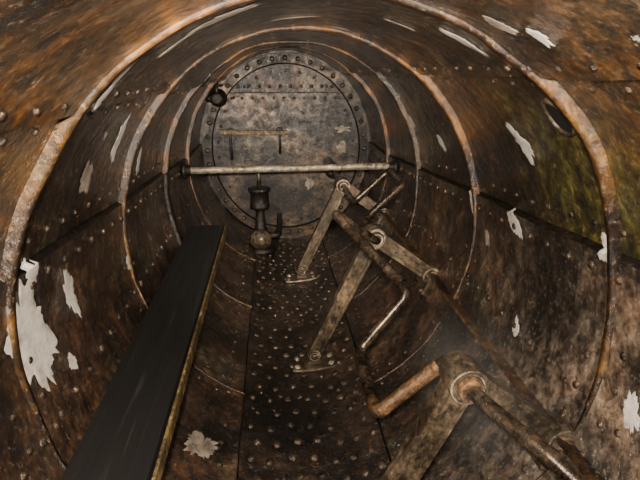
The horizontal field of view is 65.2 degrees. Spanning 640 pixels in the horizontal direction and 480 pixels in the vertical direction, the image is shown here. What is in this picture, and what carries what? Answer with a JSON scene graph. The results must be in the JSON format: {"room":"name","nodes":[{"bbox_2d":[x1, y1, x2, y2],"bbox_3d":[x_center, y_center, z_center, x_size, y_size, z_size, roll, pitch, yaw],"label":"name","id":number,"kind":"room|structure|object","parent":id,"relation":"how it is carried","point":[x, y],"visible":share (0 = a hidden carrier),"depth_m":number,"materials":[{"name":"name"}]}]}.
{"room":"submarine interior","nodes":[
{"label":"submarine interior","id":0,"kind":"room"},
{"bbox_2d":[0,81,254,479],"bbox_3d":[-0.356,0.196,1.013,0.322,0.936,4.250,-2,19,-5],"label":"wall","id":1,"kind":"structure","parent":0,"point":[102,286],"depth_m":1.16,"materials":[{"name":"metal"}]},
{"bbox_2d":[61,172,226,479],"bbox_3d":[-0.412,0.224,1.176,0.208,0.435,2.050,-2,19,-5],"label":"wooden bench","id":2,"kind":"object","parent":1,"relation":"attached to","point":[128,436],"visible":0.92,"depth_m":1.09,"materials":[{"name":"black wood"}]},
{"bbox_2d":[207,84,226,106],"bbox_3d":[-0.573,-0.806,2.793,0.105,0.125,0.170,-2,19,-5],"label":"valve","id":3,"kind":"object","parent":1,"relation":"attached to","point":[218,97],"visible":0.91,"depth_m":2.73,"materials":[{"name":"metal"}]},
{"bbox_2d":[4,2,639,458],"bbox_3d":[-0.083,-0.189,1.843,1.012,1.033,2.424,-2,19,-5],"label":"peeling paint","id":4,"kind":"object","parent":1,"relation":"attached to","point":[37,341],"visible":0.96,"depth_m":0.87,"materials":[{"name":"white paint"}]},
{"bbox_2d":[200,50,369,237],"bbox_3d":[-0.200,-0.547,3.003,1.051,1.164,0.072,-2,19,-5],"label":"wall","id":5,"kind":"structure","parent":0,"point":[257,91],"depth_m":2.97,"materials":[{"name":"metal"}]},
{"bbox_2d":[219,127,287,159],"bbox_3d":[-0.385,-0.562,2.931,0.390,0.189,0.082,-2,19,-5],"label":"handle bar","id":6,"kind":"object","parent":5,"relation":"attached to","point":[230,131],"visible":1,"depth_m":2.88,"materials":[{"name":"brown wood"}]},
{"bbox_2d":[236,234,390,479],"bbox_3d":[-0.002,0.640,1.199,0.407,0.053,4.250,-2,19,-5],"label":"floor","id":7,"kind":"structure","parent":0,"point":[346,424],"depth_m":1.63,"materials":[{"name":"metal"}]},
{"bbox_2d":[248,173,282,254],"bbox_3d":[-0.286,-0.200,2.897,0.176,0.492,0.398,10,21,27],"label":"pump","id":8,"kind":"object","parent":7,"relation":"on","point":[261,237],"visible":0.87,"depth_m":2.79,"materials":[{"name":"metal"}]},
{"bbox_2d":[286,176,386,282],"bbox_3d":[0.085,-0.053,2.494,0.521,0.523,0.100,-2,19,-5],"label":"bracket","id":9,"kind":"object","parent":7,"relation":"on","point":[337,194],"visible":0.76,"depth_m":2.47,"materials":[{"name":"metal"}]},
{"bbox_2d":[292,223,437,371],"bbox_3d":[0.159,0.200,1.750,0.521,0.523,0.100,-2,19,-5],"label":"bracket","id":10,"kind":"object","parent":7,"relation":"on","point":[314,361],"visible":0.81,"depth_m":1.72,"materials":[{"name":"metal"}]},
{"bbox_2d":[323,157,586,479],"bbox_3d":[0.188,0.000,1.663,0.335,0.306,2.900,-2,19,-5],"label":"hand crankshaft","id":11,"kind":"object","parent":10,"relation":"on","point":[525,436],"visible":0.82,"depth_m":1.08,"materials":[{"name":"metal"}]},
{"bbox_2d":[381,350,573,479],"bbox_3d":[0.236,0.463,0.977,0.521,0.522,0.100,-2,19,-5],"label":"bracket","id":12,"kind":"object","parent":7,"relation":"on","point":[459,371],"visible":0.73,"depth_m":0.93,"materials":[{"name":"metal"}]},
{"bbox_2d":[0,0,639,130],"bbox_3d":[-0.026,-0.323,0.869,0.689,0.168,4.250,-2,19,-5],"label":"ceiling","id":13,"kind":"structure","parent":0,"point":[54,54],"depth_m":0.61,"materials":[{"name":"metal"}]},
{"bbox_2d":[323,72,639,479],"bbox_3d":[0.350,0.152,1.068,0.323,0.984,4.251,-2,19,-5],"label":"wall","id":14,"kind":"structure","parent":0,"point":[559,303],"depth_m":1.13,"materials":[{"name":"metal"}]},
{"bbox_2d":[185,46,389,261],"bbox_3d":[-0.151,-0.400,2.500,1.020,1.087,0.031,-2,19,-5],"label":"rib","id":15,"kind":"object","parent":14,"relation":"attached to","point":[354,75],"visible":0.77,"depth_m":2.41,"materials":[{"name":"metal"}]},
{"bbox_2d":[182,159,396,178],"bbox_3d":[-0.134,-0.332,2.335,0.988,0.080,0.080,-2,19,-5],"label":"rod","id":16,"kind":"object","parent":14,"relation":"attached to","point":[187,170],"visible":0.86,"depth_m":2.32,"materials":[{"name":"metal"}]},
{"bbox_2d":[162,41,420,306],"bbox_3d":[-0.102,-0.221,1.987,1.022,1.082,0.027,-2,19,-5],"label":"rib","id":17,"kind":"object","parent":14,"relation":"attached to","point":[378,75],"visible":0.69,"depth_m":1.89,"materials":[{"name":"metal"}]},
{"bbox_2d":[118,26,479,396],"bbox_3d":[-0.042,-0.030,1.419,1.021,1.087,0.030,-2,19,-5],"label":"rib","id":18,"kind":"object","parent":14,"relation":"attached to","point":[129,162],"visible":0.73,"depth_m":1.32,"materials":[{"name":"metal"}]},
{"bbox_2d":[0,0,621,479],"bbox_3d":[0.015,0.167,0.833,1.023,1.087,0.028,-2,19,-5],"label":"rib","id":19,"kind":"object","parent":14,"relation":"attached to","point":[59,138],"visible":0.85,"depth_m":0.73,"materials":[{"name":"metal"}]},
{"bbox_2d":[0,62,639,479],"bbox_3d":[-0.060,-0.013,1.603,1.020,1.037,2.930,-2,19,-5],"label":"rivets","id":20,"kind":"object","parent":14,"relation":"attached to","point":[24,474],"visible":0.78,"depth_m":1.45,"materials":[{"name":"metal"}]},
{"bbox_2d":[357,182,603,479],"bbox_3d":[0.443,0.359,1.127,0.065,0.102,4.170,-2,19,-5],"label":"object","id":21,"kind":"object","parent":14,"relation":"attached to","point":[468,337],"visible":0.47,"depth_m":1.35,"materials":[{"name":"metal"}]},
{"bbox_2d":[541,98,576,136],"bbox_3d":[0.392,-0.201,0.820,0.058,0.065,0.073,-2,19,-5],"label":"port","id":22,"kind":"object","parent":14,"relation":"attached to","point":[552,113],"visible":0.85,"depth_m":0.83,"materials":[{"name":"metal"}]}
]}

